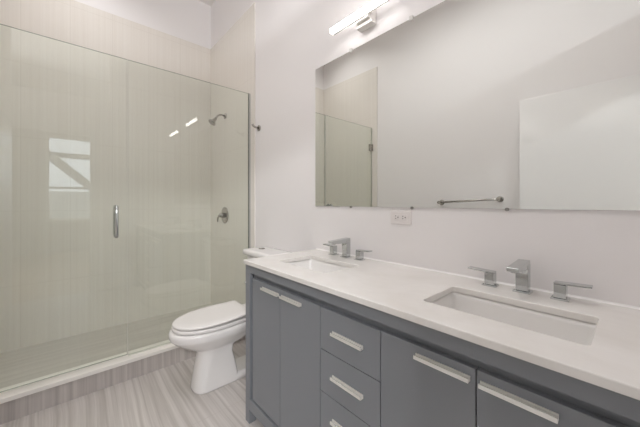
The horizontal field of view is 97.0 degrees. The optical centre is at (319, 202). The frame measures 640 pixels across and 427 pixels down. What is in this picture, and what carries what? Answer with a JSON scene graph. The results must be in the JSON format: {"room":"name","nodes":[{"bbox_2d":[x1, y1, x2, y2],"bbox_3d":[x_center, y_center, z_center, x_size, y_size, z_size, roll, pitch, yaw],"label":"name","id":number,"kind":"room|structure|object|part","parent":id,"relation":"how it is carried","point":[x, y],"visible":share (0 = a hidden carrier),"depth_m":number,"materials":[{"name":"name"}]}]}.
{"room":"bathroom","nodes":[
{"label":"bathroom","id":0,"kind":"room"},
{"bbox_2d":[0,303,263,426],"bbox_3d":[-0.773,1.240,1.408,1.835,0.085,3.630,0,0,-42],"label":"floor","id":1,"kind":"structure","parent":0,"point":[163,397],"depth_m":1.85,"materials":[{"name":"tile"}]},
{"bbox_2d":[0,335,245,424],"bbox_3d":[-1.333,1.159,2.035,1.815,0.146,0.138,0,0,-42],"label":"shower curb","id":2,"kind":"object","parent":1,"relation":"on","point":[25,400],"visible":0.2,"depth_m":1.81,"materials":[{"name":"tile"}]},
{"bbox_2d":[128,60,249,355],"bbox_3d":[-1.006,0.038,2.320,0.947,2.096,0.020,0,0,-42],"label":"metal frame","id":3,"kind":"structure","parent":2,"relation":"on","point":[167,343],"depth_m":2.62,"materials":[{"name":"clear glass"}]},
{"bbox_2d":[168,247,292,394],"bbox_3d":[-0.626,0.800,2.016,0.798,0.864,0.460,0,0,-42],"label":"toilet","id":4,"kind":"object","parent":1,"relation":"on","point":[211,331],"visible":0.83,"depth_m":1.87,"materials":[{"name":"white ceramic"}]},
{"bbox_3d":[-0.751,0.809,1.951,0.488,0.024,0.346,0,0,-42],"label":"seat","id":5,"kind":"part","parent":4,"relation":"part of","materials":[{"name":"white plastic"}]},
{"bbox_3d":[-0.749,0.778,1.952,0.485,0.030,0.350,0,0,-42],"label":"lid","id":6,"kind":"part","parent":4,"relation":"part of","materials":[{"name":"white plastic"}]},
{"bbox_3d":[-0.410,0.395,2.209,0.219,0.042,0.460,0,0,-42],"label":"tank lid","id":7,"kind":"part","parent":4,"relation":"part of","materials":[{"name":"white ceramic"}]},
{"bbox_2d":[246,265,639,426],"bbox_3d":[0.287,0.787,1.191,0.525,0.890,1.563,0,0,-42],"label":"vanity cabinet","id":8,"kind":"object","parent":1,"relation":"on","point":[315,357],"visible":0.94,"depth_m":0.93,"materials":[{"name":"grey paint"}]},
{"bbox_3d":[-0.391,1.192,1.604,0.045,0.079,0.043,0,0,-42],"label":"leg","id":9,"kind":"part","parent":8,"relation":"part of","materials":[{"name":"grey paint"}]},
{"bbox_3d":[-0.275,0.750,1.464,0.019,0.665,0.268,0,0,-42],"label":"door","id":10,"kind":"part","parent":8,"relation":"part of","materials":[{"name":"grey paint"}]},
{"bbox_3d":[-0.254,0.445,1.414,0.016,0.014,0.154,0,0,-42],"label":"handle","id":11,"kind":"part","parent":8,"relation":"part of","materials":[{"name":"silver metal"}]},
{"bbox_3d":[-0.136,0.445,1.282,0.016,0.014,0.154,0,0,-42],"label":"handle","id":12,"kind":"part","parent":8,"relation":"part of","materials":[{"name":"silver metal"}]},
{"bbox_3d":[-0.088,0.750,1.255,0.019,0.665,0.286,0,0,-42],"label":"door","id":13,"kind":"part","parent":8,"relation":"part of","materials":[{"name":"grey paint"}]},
{"bbox_3d":[0.093,0.837,1.026,0.016,0.014,0.151,0,0,-42],"label":"handle","id":14,"kind":"part","parent":8,"relation":"part of","materials":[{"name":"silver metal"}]},
{"bbox_3d":[0.106,0.838,1.038,0.019,0.165,0.291,0,0,-42],"label":"drawer","id":15,"kind":"part","parent":8,"relation":"part of","materials":[{"name":"grey paint"}]},
{"bbox_3d":[0.093,0.669,1.026,0.016,0.014,0.151,0,0,-42],"label":"handle","id":16,"kind":"part","parent":8,"relation":"part of","materials":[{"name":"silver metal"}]},
{"bbox_3d":[0.093,0.500,1.026,0.016,0.014,0.151,0,0,-42],"label":"handle","id":17,"kind":"part","parent":8,"relation":"part of","materials":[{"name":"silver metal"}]},
{"bbox_3d":[0.106,0.670,1.038,0.019,0.165,0.291,0,0,-42],"label":"drawer","id":18,"kind":"part","parent":8,"relation":"part of","materials":[{"name":"grey paint"}]},
{"bbox_3d":[0.106,0.501,1.038,0.019,0.166,0.291,0,0,-42],"label":"drawer","id":19,"kind":"part","parent":8,"relation":"part of","materials":[{"name":"grey paint"}]},
{"bbox_3d":[0.300,0.750,0.820,0.019,0.665,0.286,0,0,-42],"label":"door","id":20,"kind":"part","parent":8,"relation":"part of","materials":[{"name":"grey paint"}]},
{"bbox_2d":[243,249,639,399],"bbox_3d":[0.304,0.331,1.172,0.545,0.022,1.592,0,0,-42],"label":"countertop","id":21,"kind":"structure","parent":8,"relation":"on","point":[611,361],"depth_m":0.83,"materials":[{"name":"stone"}]},
{"bbox_2d":[288,259,348,272],"bbox_3d":[-0.016,0.406,1.498,0.297,0.124,0.440,0,0,-42],"label":"undermount sink","id":22,"kind":"object","parent":21,"relation":"in","point":[312,264],"visible":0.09,"depth_m":1.65,"materials":[{"name":"white ceramic"}]},
{"bbox_2d":[323,237,371,260],"bbox_3d":[0.113,0.264,1.624,0.151,0.113,0.362,0,0,-42],"label":"faucet","id":23,"kind":"object","parent":21,"relation":"on","point":[345,242],"visible":1,"depth_m":1.64,"materials":[{"name":"silver metal"}]},
{"bbox_3d":[0.082,0.295,1.736,0.044,0.050,0.048,0,0,-42],"label":"handle","id":24,"kind":"part","parent":23,"relation":"part of","materials":[{"name":"silver metal"}]},
{"bbox_3d":[0.112,0.223,1.622,0.147,0.031,0.036,0,0,-42],"label":"spout","id":25,"kind":"part","parent":23,"relation":"part of","materials":[{"name":"silver metal"}]},
{"bbox_3d":[0.221,0.295,1.580,0.044,0.050,0.048,0,0,-42],"label":"handle","id":26,"kind":"part","parent":23,"relation":"part of","materials":[{"name":"silver metal"}]},
{"bbox_3d":[0.241,0.265,1.558,0.032,0.010,0.093,0,0,-42],"label":"lever","id":27,"kind":"part","parent":23,"relation":"part of","materials":[{"name":"silver metal"}]},
{"bbox_2d":[316,248,639,309],"bbox_3d":[0.505,0.317,1.351,0.006,0.006,1.592,0,0,-42],"label":"sealant","id":28,"kind":"structure","parent":21,"relation":"on","point":[542,290],"depth_m":1.10,"materials":[{"name":"white plastic"}]},
{"bbox_2d":[430,292,596,344],"bbox_3d":[0.556,0.406,0.858,0.297,0.124,0.458,0,0,-42],"label":"undermount sink","id":29,"kind":"object","parent":21,"relation":"in","point":[577,331],"visible":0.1,"depth_m":0.92,"materials":[{"name":"white ceramic"}]},
{"bbox_2d":[468,259,592,301],"bbox_3d":[0.689,0.264,0.980,0.151,0.113,0.362,0,0,-42],"label":"faucet","id":30,"kind":"object","parent":21,"relation":"on","point":[520,267],"visible":1,"depth_m":0.99,"materials":[{"name":"silver metal"}]},
{"bbox_3d":[0.637,0.265,1.115,0.032,0.010,0.093,0,0,-42],"label":"lever","id":31,"kind":"part","parent":30,"relation":"part of","materials":[{"name":"silver metal"}]},
{"bbox_3d":[0.657,0.295,1.092,0.044,0.050,0.048,0,0,-42],"label":"handle","id":32,"kind":"part","parent":30,"relation":"part of","materials":[{"name":"silver metal"}]},
{"bbox_3d":[0.687,0.223,0.979,0.147,0.031,0.036,0,0,-42],"label":"spout","id":33,"kind":"part","parent":30,"relation":"part of","materials":[{"name":"silver metal"}]},
{"bbox_3d":[0.796,0.295,0.937,0.044,0.050,0.048,0,0,-42],"label":"handle","id":34,"kind":"part","parent":30,"relation":"part of","materials":[{"name":"silver metal"}]},
{"bbox_3d":[0.816,0.265,0.914,0.032,0.010,0.093,0,0,-42],"label":"lever","id":35,"kind":"part","parent":30,"relation":"part of","materials":[{"name":"silver metal"}]},
{"bbox_3d":[0.325,0.445,0.766,0.016,0.014,0.150,0,0,-42],"label":"handle","id":36,"kind":"part","parent":8,"relation":"part of","materials":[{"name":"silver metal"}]},
{"bbox_3d":[0.440,0.445,0.637,0.016,0.014,0.150,0,0,-42],"label":"handle","id":37,"kind":"part","parent":8,"relation":"part of","materials":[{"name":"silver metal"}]},
{"bbox_3d":[0.494,0.750,0.604,0.019,0.665,0.289,0,0,-42],"label":"door","id":38,"kind":"part","parent":8,"relation":"part of","materials":[{"name":"grey paint"}]},
{"bbox_2d":[75,0,210,48],"bbox_3d":[-2.019,-0.528,2.803,1.835,3.620,0.110,0,0,-42],"label":"wall","id":39,"kind":"structure","parent":0,"point":[188,20],"depth_m":3.08,"materials":[{"name":"white paint"}]},
{"bbox_2d":[0,0,210,352],"bbox_3d":[-1.979,-0.293,2.758,1.815,3.050,0.010,0,0,-42],"label":"wall tile","id":40,"kind":"structure","parent":39,"relation":"attached to","point":[63,106],"depth_m":2.65,"materials":[{"name":"beige tile"}]},
{"bbox_2d":[198,0,214,5],"bbox_3d":[0.708,-2.388,-0.192,4.240,0.100,8.210,0,0,-42],"label":"ceiling","id":41,"kind":"structure","parent":0,"point":[208,2],"depth_m":3.29,"materials":[{"name":"white paint"}]},
{"bbox_2d":[211,0,639,306],"bbox_3d":[-0.081,-0.528,2.101,0.120,3.620,3.740,0,0,-42],"label":"wall","id":42,"kind":"structure","parent":0,"point":[600,249],"depth_m":1.64,"materials":[{"name":"white paint"}]},
{"bbox_2d":[211,3,254,304],"bbox_3d":[-0.947,-0.293,2.973,0.010,3.050,1.065,0,0,-42],"label":"wall tile","id":43,"kind":"structure","parent":42,"relation":"attached to","point":[233,55],"depth_m":2.93,"materials":[{"name":"beige tile"}]},
{"bbox_2d":[208,113,226,125],"bbox_3d":[-1.082,-0.881,2.983,0.178,0.154,0.080,0,0,-42],"label":"shower","id":44,"kind":"object","parent":43,"relation":"attached to","point":[211,121],"visible":1,"depth_m":2.96,"materials":[{"name":"silver metal"}]},
{"bbox_2d":[217,207,228,222],"bbox_3d":[-1.050,0.137,3.025,0.075,0.176,0.176,0,0,-42],"label":"shower valve","id":45,"kind":"object","parent":43,"relation":"attached to","point":[224,215],"visible":1,"depth_m":3.01,"materials":[{"name":"silver metal"}]},
{"bbox_3d":[-1.027,0.137,3.045,0.012,0.176,0.176,0,0,-42],"label":"round plate","id":46,"kind":"part","parent":45,"relation":"part of","materials":[{"name":"silver metal"}]},
{"bbox_2d":[251,124,260,130],"bbox_3d":[-0.571,-0.665,2.501,0.076,0.057,0.052,0,0,-42],"label":"robe hook","id":47,"kind":"object","parent":42,"relation":"attached to","point":[258,127],"visible":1,"depth_m":2.51,"materials":[{"name":"silver metal"}]},
{"bbox_2d":[329,0,388,35],"bbox_3d":[0.239,-1.029,1.575,0.105,0.082,0.436,0,0,-42],"label":"vanity light","id":48,"kind":"object","parent":42,"relation":"attached to","point":[364,18],"visible":1,"depth_m":1.56,"materials":[{"name":"white"}]},
{"bbox_3d":[0.261,-1.029,1.595,0.045,0.082,0.110,0,0,-42],"label":"wall plate","id":49,"kind":"part","parent":48,"relation":"part of","materials":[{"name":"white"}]},
{"bbox_2d":[391,210,411,224],"bbox_3d":[0.414,0.076,1.451,0.009,0.074,0.120,0,0,-42],"label":"wall outlet","id":50,"kind":"object","parent":42,"relation":"attached to","point":[402,217],"visible":1,"depth_m":1.44,"materials":[{"name":"white plastic"}]},
{"bbox_2d":[394,214,399,219],"bbox_3d":[0.398,0.076,1.465,0.003,0.030,0.036,0,0,-42],"label":"socket","id":51,"kind":"object","parent":50,"relation":"attached to","point":[396,216],"depth_m":1.46,"materials":[{"name":"grey plastic"}]},
{"bbox_2d":[401,214,406,220],"bbox_3d":[0.426,0.076,1.433,0.003,0.030,0.036,0,0,-42],"label":"socket","id":52,"kind":"object","parent":50,"relation":"attached to","point":[403,216],"depth_m":1.43,"materials":[{"name":"grey plastic"}]},
{"bbox_2d":[315,0,639,210],"bbox_3d":[0.493,-0.447,1.360,0.012,0.961,1.571,0,0,-42],"label":"wall mirror","id":53,"kind":"object","parent":42,"relation":"attached to","point":[507,105],"visible":1,"depth_m":1.14,"materials":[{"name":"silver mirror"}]},
{"bbox_3d":[-1.538,-0.528,0.798,0.120,3.620,3.740,0,0,-42],"label":"wall","id":54,"kind":"structure","parent":0,"visible":0},
{"bbox_3d":[-2.308,-0.293,1.756,0.010,3.050,1.065,0,0,-42],"label":"wall tile","id":55,"kind":"structure","parent":54,"relation":"attached to","visible":0},
{"bbox_2d":[0,24,127,392],"bbox_3d":[-1.683,0.032,1.715,0.867,2.084,0.112,0,0,-42],"label":"glass shower door","id":56,"kind":"structure","parent":55,"relation":"attached to","point":[115,207],"depth_m":1.98,"materials":[{"name":"clear glass"}]},
{"bbox_3d":[-1.412,0.131,1.957,0.022,0.228,0.112,0,0,-42],"label":"pull handle","id":57,"kind":"part","parent":56,"relation":"part of","materials":[{"name":"silver metal"}]}
]}

